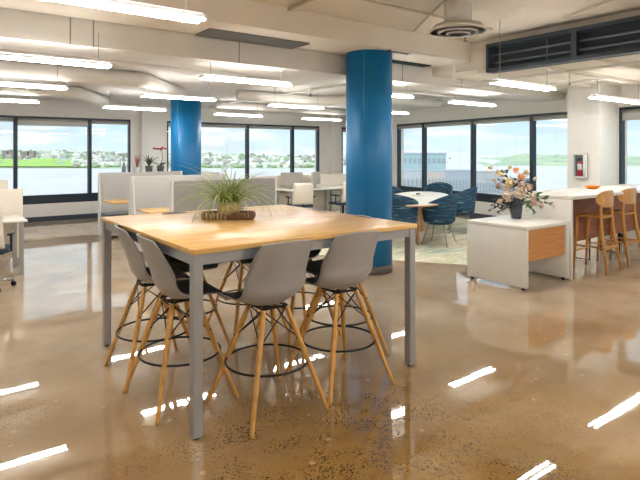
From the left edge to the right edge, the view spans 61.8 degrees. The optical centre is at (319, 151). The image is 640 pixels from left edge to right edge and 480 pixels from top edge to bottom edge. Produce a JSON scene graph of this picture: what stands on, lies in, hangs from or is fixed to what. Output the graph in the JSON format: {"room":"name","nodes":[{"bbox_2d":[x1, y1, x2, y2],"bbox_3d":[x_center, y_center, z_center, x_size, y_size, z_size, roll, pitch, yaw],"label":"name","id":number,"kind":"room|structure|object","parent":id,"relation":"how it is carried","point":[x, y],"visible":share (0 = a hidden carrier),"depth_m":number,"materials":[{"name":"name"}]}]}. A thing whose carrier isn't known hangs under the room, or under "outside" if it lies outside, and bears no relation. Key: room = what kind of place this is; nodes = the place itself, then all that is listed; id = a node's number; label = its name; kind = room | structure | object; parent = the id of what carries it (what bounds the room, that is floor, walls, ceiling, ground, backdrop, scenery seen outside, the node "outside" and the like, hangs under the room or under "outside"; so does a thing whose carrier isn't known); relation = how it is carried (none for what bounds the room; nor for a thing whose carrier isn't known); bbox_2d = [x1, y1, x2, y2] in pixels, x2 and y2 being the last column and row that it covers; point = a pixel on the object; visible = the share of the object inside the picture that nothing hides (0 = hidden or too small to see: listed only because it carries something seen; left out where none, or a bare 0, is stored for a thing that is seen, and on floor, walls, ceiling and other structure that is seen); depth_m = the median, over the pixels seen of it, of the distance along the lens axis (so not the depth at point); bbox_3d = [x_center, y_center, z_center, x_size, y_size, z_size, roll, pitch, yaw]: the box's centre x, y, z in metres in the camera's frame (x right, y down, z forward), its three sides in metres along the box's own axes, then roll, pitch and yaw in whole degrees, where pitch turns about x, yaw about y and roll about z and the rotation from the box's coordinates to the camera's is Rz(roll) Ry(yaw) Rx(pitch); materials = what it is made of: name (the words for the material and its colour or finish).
{"room":"open-plan office","nodes":[
{"label":"open-plan office","id":0,"kind":"room"},
{"bbox_2d":[140,104,162,171],"bbox_3d":[-4.401,0.200,13.951,0.550,2.840,0.180,0,0,-37],"label":"wall pier","id":1,"kind":"object","parent":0,"point":[151,121],"visible":0.57,"depth_m":13.87,"materials":[{"name":"white paint"}]},
{"bbox_2d":[0,98,345,217],"bbox_3d":[-6.344,-0.005,12.767,19.120,3.250,0.250,0,0,-37],"label":"wall","id":2,"kind":"structure","parent":0,"point":[45,108],"depth_m":13.69,"materials":[{"name":"white paint"}]},
{"bbox_2d":[0,115,15,188],"bbox_3d":[-7.603,0.190,11.746,1.600,2.040,0.120,0,0,-37],"label":"window","id":3,"kind":"structure","parent":2,"relation":"in","point":[3,118],"depth_m":12.16,"materials":[{"name":"metal"}]},
{"bbox_2d":[16,116,89,204],"bbox_3d":[-6.321,0.190,12.703,1.600,2.040,0.120,0,0,-37],"label":"window","id":4,"kind":"structure","parent":2,"relation":"in","point":[20,120],"depth_m":12.70,"materials":[{"name":"metal"}]},
{"bbox_2d":[18,118,87,126],"bbox_3d":[-6.303,-0.698,12.679,1.520,0.165,0.052,0,0,-37],"label":"roller blind","id":5,"kind":"object","parent":4,"relation":"attached to","point":[72,122],"depth_m":12.69,"materials":[{"name":"fabric"}]},
{"bbox_2d":[24,213,97,222],"bbox_3d":[-6.263,1.565,12.659,19.120,0.110,0.020,0,0,-37],"label":"baseboard","id":6,"kind":"structure","parent":2,"relation":"attached to","point":[91,215],"depth_m":12.74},
{"bbox_2d":[90,118,130,200],"bbox_3d":[-5.288,0.190,13.476,0.980,2.040,0.120,0,0,-37],"label":"window","id":7,"kind":"structure","parent":2,"relation":"in","point":[93,196],"depth_m":13.42,"materials":[{"name":"metal"}]},
{"bbox_2d":[92,120,128,124],"bbox_3d":[-5.270,-0.738,13.451,0.900,0.085,0.052,0,0,-37],"label":"roller blind","id":8,"kind":"object","parent":7,"relation":"attached to","point":[116,122],"depth_m":13.46,"materials":[{"name":"fabric"}]},
{"bbox_2d":[201,122,247,178],"bbox_3d":[-2.796,0.190,15.337,1.600,2.040,0.120,0,0,-37],"label":"window","id":9,"kind":"structure","parent":2,"relation":"in","point":[203,124],"depth_m":15.60,"materials":[{"name":"metal"}]},
{"bbox_2d":[201,124,246,127],"bbox_3d":[-2.779,-0.738,15.313,1.520,0.085,0.052,0,0,-37],"label":"roller blind","id":10,"kind":"object","parent":9,"relation":"attached to","point":[202,125],"depth_m":15.35,"materials":[{"name":"fabric"}]},
{"bbox_2d":[248,124,292,178],"bbox_3d":[-1.515,0.190,16.295,1.600,2.040,0.120,0,0,-37],"label":"window","id":11,"kind":"structure","parent":2,"relation":"in","point":[250,126],"depth_m":16.43,"materials":[{"name":"metal"}]},
{"bbox_2d":[249,126,291,129],"bbox_3d":[-1.497,-0.738,16.271,1.520,0.085,0.052,0,0,-37],"label":"roller blind","id":12,"kind":"object","parent":11,"relation":"attached to","point":[250,127],"depth_m":16.28,"materials":[{"name":"fabric"}]},
{"bbox_2d":[293,125,318,171],"bbox_3d":[-0.465,0.190,17.079,1.020,2.040,0.120,0,0,-37],"label":"window","id":13,"kind":"structure","parent":2,"relation":"in","point":[316,128],"depth_m":17.27,"materials":[{"name":"metal"}]},
{"bbox_2d":[0,51,503,115],"bbox_3d":[-4.057,-1.424,9.689,19.100,0.408,7.420,0,0,-37],"label":"ceiling","id":14,"kind":"structure","parent":0,"point":[189,80],"depth_m":10.44,"materials":[{"name":"paint"}]},
{"bbox_2d":[0,96,39,102],"bbox_3d":[-5.490,-1.039,9.125,1.250,0.342,0.120,0,0,-37],"label":"ceiling lamp","id":15,"kind":"object","parent":14,"relation":"hanging from","point":[1,99],"visible":0.9,"depth_m":9.27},
{"bbox_2d":[0,64,67,89],"bbox_3d":[-4.022,-1.039,7.073,1.250,0.342,0.120,0,0,-37],"label":"ceiling lamp","id":16,"kind":"object","parent":14,"relation":"hanging from","point":[12,84],"visible":1,"depth_m":7.18,"materials":[{"name":"plastic"}]},
{"bbox_2d":[0,81,114,105],"bbox_3d":[-5.766,-1.100,9.264,1.521,0.214,5.798,0,0,35],"label":"duct","id":17,"kind":"object","parent":14,"relation":"attached to","point":[79,93],"visible":0.92,"depth_m":9.68,"materials":[{"name":"metal"}]},
{"bbox_2d":[0,59,185,95],"bbox_3d":[-3.953,-1.110,7.539,1.236,0.224,5.673,0,0,39],"label":"duct","id":18,"kind":"object","parent":14,"relation":"attached to","point":[8,68],"visible":0.96,"depth_m":7.64,"materials":[{"name":"metal"}]},
{"bbox_2d":[103,105,165,110],"bbox_3d":[-3.759,-1.039,10.900,1.250,0.342,0.120,0,0,-37],"label":"ceiling lamp","id":19,"kind":"object","parent":14,"relation":"hanging from","point":[105,106],"visible":0.94,"depth_m":10.86,"materials":[{"name":"plastic"}]},
{"bbox_2d":[0,49,282,81],"bbox_3d":[-2.619,-1.160,6.886,6.038,0.044,0.479,0,0,-42],"label":"pipe","id":20,"kind":"object","parent":14,"relation":"attached to","point":[3,50],"visible":0.59,"depth_m":6.92,"materials":[{"name":"metal"}]},
{"bbox_2d":[141,80,216,100],"bbox_3d":[-2.289,-1.039,8.749,1.250,0.342,0.120,0,0,-37],"label":"ceiling lamp","id":21,"kind":"object","parent":14,"relation":"hanging from","point":[144,94],"visible":0.94,"depth_m":8.71,"materials":[{"name":"plastic"}]},
{"bbox_2d":[209,83,345,106],"bbox_3d":[-1.110,-1.170,11.342,0.044,0.044,5.700,0,0,-37],"label":"pipe","id":22,"kind":"object","parent":14,"relation":"attached to","point":[343,84],"visible":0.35,"depth_m":10.16,"materials":[{"name":"metal"}]},
{"bbox_2d":[214,100,345,114],"bbox_3d":[-0.455,-1.120,14.141,5.001,0.196,0.180,0,0,-37],"label":"duct","id":23,"kind":"object","parent":14,"relation":"attached to","point":[218,104],"visible":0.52,"depth_m":13.48,"materials":[{"name":"metal"}]},
{"bbox_2d":[268,103,323,108],"bbox_3d":[-0.449,-1.039,10.436,1.250,0.342,0.120,0,0,-37],"label":"ceiling lamp","id":24,"kind":"object","parent":14,"relation":"hanging from","point":[270,104],"visible":1,"depth_m":10.38,"materials":[{"name":"plastic"}]},
{"bbox_2d":[235,90,441,106],"bbox_3d":[0.526,-1.100,11.197,4.595,0.195,0.944,0,0,-13],"label":"duct","id":25,"kind":"object","parent":14,"relation":"attached to","point":[246,95],"visible":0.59,"depth_m":11.15,"materials":[{"name":"metal"}]},
{"bbox_2d":[392,90,494,100],"bbox_3d":[2.419,-1.140,10.796,3.600,0.040,0.040,0,0,-37],"label":"pipe","id":26,"kind":"object","parent":14,"relation":"attached to","point":[397,91],"visible":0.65,"depth_m":10.79,"materials":[{"name":"metal"}]},
{"bbox_2d":[0,208,639,479],"bbox_3d":[-0.713,1.720,5.022,19.470,0.200,19.500,0,0,-37],"label":"floor","id":27,"kind":"structure","parent":0,"point":[541,381],"depth_m":3.76,"materials":[{"name":"concrete"}]},
{"bbox_2d":[0,209,15,291],"bbox_3d":[-3.956,1.139,6.317,0.640,0.958,0.625,0,0,-22],"label":"office chair","id":28,"kind":"object","parent":27,"relation":"on","point":[4,248],"visible":1,"depth_m":6.21,"materials":[{"name":"beige plastic"}]},
{"bbox_2d":[0,189,22,264],"bbox_3d":[-5.012,1.075,7.313,1.650,1.090,0.200,0,0,-37],"label":"divider","id":29,"kind":"object","parent":27,"relation":"on","point":[11,200],"visible":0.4,"depth_m":7.63,"materials":[{"name":"beige plastic"}]},
{"bbox_2d":[3,215,27,274],"bbox_3d":[-4.726,1.258,6.889,1.600,0.725,0.740,0,0,-37],"label":"office desk","id":30,"kind":"object","parent":27,"relation":"on","point":[14,219],"visible":1,"depth_m":7.07,"materials":[{"name":"white laminate"}]},
{"bbox_2d":[98,171,181,236],"bbox_3d":[-3.454,1.010,10.661,1.700,1.220,0.620,0,0,-37],"label":"cubicle","id":31,"kind":"object","parent":27,"relation":"on","point":[116,185],"visible":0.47,"depth_m":10.49,"materials":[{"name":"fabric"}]},
{"bbox_2d":[136,207,168,213],"bbox_3d":[-2.118,1.245,8.294,1.240,0.750,0.660,0,0,-37],"label":"table","id":32,"kind":"object","parent":27,"relation":"on","point":[159,209],"visible":0.06,"depth_m":7.98,"materials":[{"name":"brown wood"}]},
{"bbox_2d":[104,224,204,391],"bbox_3d":[-1.240,1.078,3.990,0.573,1.092,0.573,0,0,-35],"label":"stool","id":33,"kind":"object","parent":27,"relation":"on","point":[136,262],"visible":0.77,"depth_m":3.84,"materials":[{"name":"grey plastic"}]},
{"bbox_2d":[131,174,226,251],"bbox_3d":[-2.224,1.010,9.021,1.700,1.220,0.620,0,0,-37],"label":"cubicle","id":34,"kind":"object","parent":27,"relation":"on","point":[146,191],"visible":0.17,"depth_m":8.90,"materials":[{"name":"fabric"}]},
{"bbox_2d":[122,234,238,424],"bbox_3d":[-0.930,1.078,3.560,0.573,1.092,0.573,0,0,-40],"label":"stool","id":35,"kind":"object","parent":27,"relation":"on","point":[163,276],"visible":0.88,"depth_m":3.42,"materials":[{"name":"grey plastic"}]},
{"bbox_2d":[171,96,200,174],"bbox_3d":[-2.981,0.200,11.900,0.668,2.840,0.668,0,0,-37],"label":"round column","id":36,"kind":"structure","parent":27,"relation":"on","point":[185,114],"depth_m":11.62,"materials":[{"name":"blue paint"}]},
{"bbox_2d":[141,212,230,348],"bbox_3d":[-1.140,1.078,4.540,0.573,1.092,0.573,0,0,-37],"label":"stool","id":37,"kind":"object","parent":27,"relation":"on","point":[185,267],"visible":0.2,"depth_m":4.49,"materials":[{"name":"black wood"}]},
{"bbox_2d":[169,177,276,211],"bbox_3d":[-1.545,1.010,8.117,1.700,1.220,0.620,0,0,-37],"label":"divider","id":38,"kind":"object","parent":27,"relation":"on","point":[175,196],"visible":0.3,"depth_m":7.66,"materials":[{"name":"grey fabric"}]},
{"bbox_2d":[208,208,288,334],"bbox_3d":[-0.670,1.078,4.890,0.573,1.092,0.573,0,0,-37],"label":"stool","id":39,"kind":"object","parent":27,"relation":"on","point":[244,261],"visible":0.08,"depth_m":4.77,"materials":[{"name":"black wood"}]},
{"bbox_2d":[101,204,417,439],"bbox_3d":[-0.551,1.083,4.271,1.809,1.075,1.894,0,0,-37],"label":"table","id":40,"kind":"object","parent":27,"relation":"on","point":[198,243],"visible":0.84,"depth_m":3.81,"materials":[{"name":"brown wood"}]},
{"bbox_2d":[201,211,255,219],"bbox_3d":[-0.740,0.514,4.347,0.430,0.073,0.159,0,0,0],"label":"wooden planter","id":41,"kind":"object","parent":40,"relation":"on","point":[242,215],"visible":0.92,"depth_m":4.28,"materials":[{"name":"brown wood"}]},
{"bbox_2d":[167,161,283,221],"bbox_3d":[-0.757,0.337,4.330,1.020,0.534,0.930,0,0,43],"label":"spider plant","id":42,"kind":"object","parent":41,"relation":"in","point":[228,197],"visible":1,"depth_m":4.28,"materials":[{"name":"green plant"}]},
{"bbox_2d":[206,240,328,438],"bbox_3d":[-0.338,1.078,3.410,0.573,1.092,0.573,0,0,-38],"label":"stool","id":43,"kind":"object","parent":27,"relation":"on","point":[276,273],"visible":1,"depth_m":3.26,"materials":[{"name":"grey plastic"}]},
{"bbox_2d":[254,209,341,348],"bbox_3d":[-0.200,1.078,4.780,0.573,1.092,0.573,0,0,-37],"label":"stool","id":44,"kind":"object","parent":27,"relation":"on","point":[313,253],"visible":0.15,"depth_m":4.73,"materials":[{"name":"black wood"}]},
{"bbox_2d":[251,173,345,209],"bbox_3d":[-0.113,1.100,13.934,3.900,1.040,0.200,0,0,-37],"label":"divider","id":45,"kind":"object","parent":27,"relation":"on","point":[325,179],"visible":0.17,"depth_m":13.92,"materials":[{"name":"beige plastic"}]},
{"bbox_2d":[285,183,315,207],"bbox_3d":[-0.438,1.139,11.615,0.640,0.958,0.625,0,0,-20],"label":"office chair","id":46,"kind":"object","parent":27,"relation":"on","point":[303,196],"visible":0.67,"depth_m":11.34,"materials":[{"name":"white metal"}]},
{"bbox_2d":[277,186,342,212],"bbox_3d":[-0.248,1.258,13.197,1.600,0.725,0.740,0,0,-37],"label":"office desk","id":47,"kind":"object","parent":27,"relation":"on","point":[323,188],"visible":0.51,"depth_m":13.17,"materials":[{"name":"white laminate"}]},
{"bbox_2d":[281,172,302,188],"bbox_3d":[-0.689,0.694,12.979,0.540,0.400,0.160,0,0,-17],"label":"computer monitor","id":48,"kind":"object","parent":47,"relation":"on","point":[287,178],"visible":0.84,"depth_m":12.95,"materials":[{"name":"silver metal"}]},
{"bbox_2d":[283,231,394,405],"bbox_3d":[0.130,1.078,3.800,0.573,1.092,0.573,0,0,-35],"label":"stool","id":49,"kind":"object","parent":27,"relation":"on","point":[348,260],"visible":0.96,"depth_m":3.65,"materials":[{"name":"grey plastic"}]},
{"bbox_2d":[291,215,389,371],"bbox_3d":[0.160,1.078,4.330,0.573,1.092,0.573,0,0,-37],"label":"stool","id":50,"kind":"object","parent":27,"relation":"on","point":[313,267],"visible":0.26,"depth_m":4.29,"materials":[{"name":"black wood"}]},
{"bbox_2d":[346,50,391,274],"bbox_3d":[0.672,0.138,7.340,0.638,2.965,0.638,0,0,-37],"label":"round column","id":51,"kind":"structure","parent":27,"relation":"on","point":[368,72],"depth_m":7.06,"materials":[{"name":"blue paint"}]},
{"bbox_2d":[318,211,467,264],"bbox_3d":[2.397,1.615,11.475,4.561,0.007,7.770,0,0,6],"label":"area rug","id":52,"kind":"object","parent":27,"relation":"on","point":[434,251],"visible":0.27,"depth_m":9.13,"materials":[{"name":"carpet"}]},
{"bbox_2d":[329,182,345,212],"bbox_3d":[0.513,1.139,12.202,0.640,0.958,0.625,0,0,-42],"label":"office chair","id":53,"kind":"object","parent":52,"relation":"on","point":[342,202],"visible":0.36,"depth_m":11.91,"materials":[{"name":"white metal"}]},
{"bbox_2d":[392,194,418,244],"bbox_3d":[1.345,1.159,9.123,0.646,0.914,0.602,0,0,29],"label":"tub chair","id":54,"kind":"object","parent":52,"relation":"on","point":[400,212],"visible":0.45,"depth_m":8.87,"materials":[{"name":"blue fabric"}]},
{"bbox_2d":[396,191,447,243],"bbox_3d":[1.920,1.244,10.350,1.200,0.735,3.200,0,0,14],"label":"meeting table","id":55,"kind":"object","parent":52,"relation":"on","point":[423,201],"visible":0.53,"depth_m":10.31,"materials":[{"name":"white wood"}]},
{"bbox_2d":[424,182,452,222],"bbox_3d":[2.692,1.159,12.179,0.646,0.914,0.602,0,0,23],"label":"tub chair","id":56,"kind":"object","parent":52,"relation":"on","point":[441,187],"visible":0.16,"depth_m":12.38,"materials":[{"name":"blue fabric"}]},
{"bbox_2d":[421,193,457,247],"bbox_3d":[2.106,1.159,9.334,0.602,0.914,0.646,0,0,32],"label":"tub chair","id":57,"kind":"object","parent":52,"relation":"on","point":[443,214],"visible":0.98,"depth_m":9.09,"materials":[{"name":"blue fabric"}]},
{"bbox_2d":[448,187,476,233],"bbox_3d":[2.850,1.159,10.744,0.602,0.914,0.646,0,0,10],"label":"tub chair","id":58,"kind":"object","parent":52,"relation":"on","point":[466,201],"visible":0.65,"depth_m":10.47,"materials":[{"name":"blue fabric"}]},
{"bbox_2d":[467,215,568,290],"bbox_3d":[2.514,1.245,6.809,0.940,0.750,0.840,0,0,-37],"label":"desk","id":59,"kind":"object","parent":27,"relation":"on","point":[503,249],"visible":0.98,"depth_m":6.57,"materials":[{"name":"white laminate"}]},
{"bbox_2d":[509,198,522,218],"bbox_3d":[2.564,0.738,6.999,0.180,0.262,0.180,0,0,-37],"label":"vase","id":60,"kind":"object","parent":59,"relation":"on","point":[516,206],"visible":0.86,"depth_m":6.93,"materials":[{"name":"grey ceramic"}]},
{"bbox_2d":[484,165,553,214],"bbox_3d":[2.582,0.499,6.957,0.958,0.652,0.332,0,0,-4],"label":"flower bouquet","id":61,"kind":"object","parent":60,"relation":"in","point":[509,183],"visible":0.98,"depth_m":6.96,"materials":[{"name":"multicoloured plant"}]},
{"bbox_2d":[513,184,639,279],"bbox_3d":[4.311,1.093,8.139,3.450,1.055,0.840,0,0,-37],"label":"kitchen island","id":62,"kind":"object","parent":27,"relation":"on","point":[568,202],"depth_m":7.63,"materials":[{"name":"white laminate"}]},
{"bbox_2d":[514,184,639,199],"bbox_3d":[4.311,0.588,8.139,3.450,0.045,0.840,0,0,-37],"label":"countertop","id":63,"kind":"structure","parent":62,"relation":"on","point":[581,192],"depth_m":7.65,"materials":[{"name":"stone"}]},
{"bbox_2d":[573,190,621,273],"bbox_3d":[3.825,1.071,7.398,0.490,1.103,0.493,0,0,-38],"label":"wooden bar stool","id":64,"kind":"object","parent":27,"relation":"on","point":[605,198],"visible":0.99,"depth_m":7.35,"materials":[{"name":"brown wood"}]},
{"bbox_2d":[596,188,639,266],"bbox_3d":[4.396,1.071,7.850,0.490,1.103,0.493,0,0,-34],"label":"wooden bar stool","id":65,"kind":"object","parent":27,"relation":"on","point":[629,195],"visible":0.86,"depth_m":7.72,"materials":[{"name":"brown wood"}]},
{"bbox_2d":[329,115,340,173],"bbox_3d":[0.488,0.200,17.641,0.400,2.840,0.120,0,0,-37],"label":"wall","id":66,"kind":"structure","parent":0,"point":[334,126],"depth_m":17.56,"materials":[{"name":"white paint"}]},
{"bbox_2d":[421,169,444,184],"bbox_3d":[23.542,15.145,111.274,4.404,22.950,2.634,0,0,0],"label":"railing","id":67,"kind":"structure","parent":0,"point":[433,175],"depth_m":109.99,"materials":[{"name":"metal"}]},
{"bbox_2d":[251,0,639,42],"bbox_3d":[-0.681,-1.730,5.046,19.450,0.200,19.400,0,0,-37],"label":"ceiling","id":68,"kind":"structure","parent":0,"point":[506,17],"depth_m":6.25,"materials":[{"name":"paint"}]},
{"bbox_2d":[47,0,206,23],"bbox_3d":[-1.284,-1.249,3.206,1.250,0.762,0.120,0,0,-37],"label":"ceiling lamp","id":69,"kind":"object","parent":68,"relation":"hanging from","point":[114,5],"visible":1,"depth_m":3.31,"materials":[{"name":"plastic"}]},
{"bbox_2d":[361,0,492,29],"bbox_3d":[-0.551,-1.590,4.831,6.900,0.032,0.032,0,0,-37],"label":"conduit","id":70,"kind":"object","parent":68,"relation":"attached to","point":[370,1],"visible":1,"depth_m":5.94,"materials":[{"name":"metal"}]},
{"bbox_2d":[429,0,487,37],"bbox_3d":[1.458,-1.435,5.654,0.600,0.390,0.600,0,0,-37],"label":"ceiling vent","id":71,"kind":"object","parent":68,"relation":"in","point":[458,22],"visible":1,"depth_m":5.53,"materials":[{"name":"metal"}]},
{"bbox_2d":[429,19,487,37],"bbox_3d":[1.458,-1.290,5.654,0.600,0.100,0.600,0,0,-37],"label":"diffuser","id":72,"kind":"object","parent":71,"relation":"attached to","point":[455,28],"depth_m":5.51,"materials":[{"name":"paint"}]},
{"bbox_2d":[445,170,469,190],"bbox_3d":[33.654,15.502,131.936,6.692,22.236,4.002,0,0,0],"label":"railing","id":73,"kind":"structure","parent":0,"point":[459,180],"depth_m":130.01,"materials":[{"name":"metal"}]},
{"bbox_2d":[476,171,499,194],"bbox_3d":[46.682,16.012,152.233,7.722,21.216,4.618,0,0,0],"label":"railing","id":74,"kind":"structure","parent":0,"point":[481,179],"depth_m":150.01,"materials":[{"name":"metal"}]},
{"bbox_2d":[392,85,639,232],"bbox_3d":[5.786,-0.005,9.854,0.251,3.250,19.124,0,0,-28],"label":"wall","id":75,"kind":"structure","parent":0,"point":[506,107],"depth_m":12.91,"materials":[{"name":"white paint"}]},
{"bbox_2d":[0,0,470,67],"bbox_3d":[-1.239,-1.489,5.834,19.000,0.278,0.730,0,0,-37],"label":"beam","id":76,"kind":"structure","parent":75,"relation":"attached to","point":[324,33],"depth_m":6.04,"materials":[{"name":"paint"}]},
{"bbox_2d":[0,33,111,68],"bbox_3d":[-2.664,-1.039,5.154,1.250,0.342,0.120,0,0,-37],"label":"ceiling lamp","id":77,"kind":"object","parent":76,"relation":"hanging from","point":[9,56],"visible":1,"depth_m":5.19,"materials":[{"name":"plastic"}]},
{"bbox_2d":[199,62,291,86],"bbox_3d":[-0.901,-1.039,6.697,1.250,0.342,0.120,0,0,-37],"label":"ceiling lamp","id":78,"kind":"object","parent":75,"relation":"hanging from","point":[204,76],"visible":0.91,"depth_m":6.61,"materials":[{"name":"plastic"}]},
{"bbox_2d":[195,28,309,48],"bbox_3d":[-0.777,-1.339,6.372,1.338,0.020,0.386,0,0,-37],"label":"air vent","id":79,"kind":"object","parent":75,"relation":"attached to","point":[208,33],"visible":1,"depth_m":6.30,"materials":[{"name":"metal"}]},
{"bbox_2d":[0,7,564,101],"bbox_3d":[-1.673,-1.230,6.415,19.000,0.300,0.680,0,0,-37],"label":"beam","id":80,"kind":"structure","parent":75,"relation":"attached to","point":[21,30],"depth_m":6.25,"materials":[{"name":"paint"}]},
{"bbox_2d":[397,122,422,191],"bbox_3d":[2.656,0.190,15.606,0.120,2.040,1.212,0,0,-28],"label":"window","id":81,"kind":"structure","parent":75,"relation":"in","point":[410,125],"depth_m":15.88,"materials":[{"name":"metal"}]},
{"bbox_2d":[423,119,471,193],"bbox_3d":[3.389,0.190,14.227,0.120,2.040,1.911,0,0,-28],"label":"window","id":82,"kind":"structure","parent":75,"relation":"in","point":[463,121],"depth_m":14.43,"materials":[{"name":"metal"}]},
{"bbox_2d":[424,121,469,127],"bbox_3d":[3.362,-0.733,14.213,0.052,0.095,1.831,0,0,-28],"label":"roller blind","id":83,"kind":"object","parent":82,"relation":"attached to","point":[438,123],"depth_m":14.24,"materials":[{"name":"fabric"}]},
{"bbox_2d":[448,100,495,105],"bbox_3d":[2.802,-1.039,9.799,1.250,0.342,0.120,0,0,-37],"label":"ceiling lamp","id":84,"kind":"object","parent":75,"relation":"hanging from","point":[449,101],"visible":0.9,"depth_m":9.70,"materials":[{"name":"plastic"}]},
{"bbox_2d":[472,114,530,203],"bbox_3d":[4.263,0.190,12.582,0.120,2.040,1.814,0,0,-28],"label":"window","id":85,"kind":"structure","parent":75,"relation":"in","point":[483,197],"depth_m":12.91,"materials":[{"name":"metal"}]},
{"bbox_2d":[473,117,529,124],"bbox_3d":[4.236,-0.733,12.568,0.052,0.095,1.734,0,0,-28],"label":"roller blind","id":86,"kind":"object","parent":85,"relation":"attached to","point":[488,120],"depth_m":12.59,"materials":[{"name":"fabric"}]},
{"bbox_2d":[531,112,566,190],"bbox_3d":[4.985,0.190,11.223,0.120,2.040,1.265,0,0,-28],"label":"window","id":87,"kind":"structure","parent":75,"relation":"in","point":[556,115],"depth_m":11.72,"materials":[{"name":"metal"}]},
{"bbox_2d":[533,114,566,120],"bbox_3d":[4.959,-0.733,11.209,0.052,0.095,1.185,0,0,-28],"label":"roller blind","id":88,"kind":"object","parent":87,"relation":"attached to","point":[536,117],"depth_m":11.37,"materials":[{"name":"fabric"}]},
{"bbox_2d":[479,58,639,87],"bbox_3d":[5.218,-1.195,7.719,4.400,0.050,3.720,0,0,-37],"label":"trim","id":89,"kind":"structure","parent":75,"relation":"attached to","point":[605,61],"depth_m":8.26,"materials":[{"name":"paint"}]},
{"bbox_2d":[619,106,639,183],"bbox_3d":[6.006,0.190,9.302,0.120,2.040,1.600,0,0,-28],"label":"window","id":90,"kind":"structure","parent":75,"relation":"in","point":[625,113],"depth_m":9.96,"materials":[{"name":"metal"}]},
{"bbox_2d":[621,109,639,120],"bbox_3d":[5.979,-0.682,9.288,0.052,0.195,1.520,0,0,-28],"label":"roller blind","id":91,"kind":"object","parent":90,"relation":"attached to","point":[626,114],"depth_m":9.82,"materials":[{"name":"fabric"}]},
{"bbox_2d":[432,9,639,92],"bbox_3d":[7.122,-1.424,5.821,5.220,0.408,10.800,0,0,-37],"label":"ceiling","id":92,"kind":"structure","parent":0,"point":[469,71],"depth_m":8.01,"materials":[{"name":"paint"}]},
{"bbox_2d":[391,48,499,89],"bbox_3d":[1.860,-1.155,7.631,2.316,0.382,0.032,0,0,-37],"label":"pipe","id":93,"kind":"object","parent":92,"relation":"hanging from","point":[392,49],"visible":0.91,"depth_m":7.67,"materials":[{"name":"metal"}]},
{"bbox_2d":[490,79,555,90],"bbox_3d":[2.517,-1.179,6.585,1.250,0.762,0.120,0,0,-37],"label":"ceiling lamp","id":94,"kind":"object","parent":92,"relation":"hanging from","point":[495,81],"visible":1,"depth_m":6.51,"materials":[{"name":"plastic"}]},
{"bbox_2d":[482,61,639,82],"bbox_3d":[3.733,-1.120,7.033,0.040,0.040,3.800,0,0,-37],"label":"pipe","id":95,"kind":"object","parent":92,"relation":"attached to","point":[634,62],"visible":1,"depth_m":7.33,"materials":[{"name":"metal"}]},
{"bbox_2d":[543,67,605,85],"bbox_3d":[3.387,-1.110,8.012,1.618,0.036,1.018,0,0,-37],"label":"pipe","id":96,"kind":"object","parent":95,"relation":"attached to","point":[547,68],"visible":0.94,"depth_m":7.98,"materials":[{"name":"metal"}]},
{"bbox_2d":[486,15,639,73],"bbox_3d":[5.270,-1.320,3.782,0.170,0.400,9.550,0,0,-37],"label":"air vent","id":97,"kind":"object","parent":92,"relation":"attached to","point":[619,37],"visible":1,"depth_m":6.67,"materials":[{"name":"metal"}]},
{"bbox_2d":[588,79,639,103],"bbox_3d":[4.684,-0.969,8.388,1.688,0.342,0.120,0,0,-37],"label":"ceiling lamp","id":98,"kind":"object","parent":92,"relation":"hanging from","point":[600,97],"visible":1,"depth_m":8.20,"materials":[{"name":"plastic"}]},
{"bbox_2d":[567,84,617,241],"bbox_3d":[5.155,0.200,10.002,0.725,2.840,0.660,0,0,-28],"label":"wall pillar","id":99,"kind":"structure","parent":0,"point":[592,124],"depth_m":9.79,"materials":[{"name":"white paint"}]},
{"bbox_2d":[572,153,587,177],"bbox_3d":[4.780,0.250,9.839,0.086,0.460,0.260,0,0,-28],"label":"fire extinguisher cabinet","id":100,"kind":"object","parent":99,"relation":"attached to","point":[575,156],"visible":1,"depth_m":9.82,"materials":[{"name":"white metal"}]},
{"label":"outside","id":101,"kind":"structure","parent":0,"visible":0},
{"bbox_2d":[0,150,639,168],"bbox_3d":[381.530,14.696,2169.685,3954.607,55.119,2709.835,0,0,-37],"label":"hills","id":102,"kind":"structure","parent":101,"point":[519,159],"depth_m":1199.67,"materials":[{"name":"plant"}]},
{"bbox_2d":[5,149,345,167],"bbox_3d":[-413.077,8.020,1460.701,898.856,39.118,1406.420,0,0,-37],"label":"houses","id":103,"kind":"structure","parent":102,"relation":"on","point":[20,157],"depth_m":1178.34},
{"bbox_2d":[0,150,450,167],"bbox_3d":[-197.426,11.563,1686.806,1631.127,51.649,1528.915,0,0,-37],"label":"trees","id":104,"kind":"object","parent":102,"relation":"on","point":[241,155],"visible":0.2,"depth_m":1105.73,"materials":[{"name":"plant"}]},
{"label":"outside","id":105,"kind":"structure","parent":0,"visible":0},
{"bbox_2d":[0,158,99,166],"bbox_3d":[-575.758,17.888,1001.517,224.365,13.585,474.928,0,0,-37],"label":"meadow","id":106,"kind":"structure","parent":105,"point":[48,161],"depth_m":985.26,"materials":[{"name":"plant"}]},
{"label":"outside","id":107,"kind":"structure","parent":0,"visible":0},
{"bbox_2d":[0,154,639,195],"bbox_3d":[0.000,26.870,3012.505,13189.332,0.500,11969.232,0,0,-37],"label":"sea","id":108,"kind":"structure","parent":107,"point":[32,181],"depth_m":632.96,"materials":[{"name":"liquid"}]},
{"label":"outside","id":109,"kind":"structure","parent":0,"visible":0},
{"bbox_3d":[55.374,26.470,114.308,184.029,1.300,203.672,0,0,-37],"label":"town","id":110,"kind":"object","parent":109,"visible":0},
{"bbox_2d":[404,169,421,186],"bbox_3d":[20.299,15.298,121.654,5.720,22.644,3.421,0,0,0],"label":"office building","id":111,"kind":"structure","parent":110,"relation":"on","point":[412,177],"depth_m":120.01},
{"bbox_2d":[404,153,446,169],"bbox_3d":[32.411,13.411,174.500,15.557,26.418,9.304,0,0,0],"label":"office building","id":112,"kind":"structure","parent":110,"relation":"on","point":[411,160],"depth_m":169.98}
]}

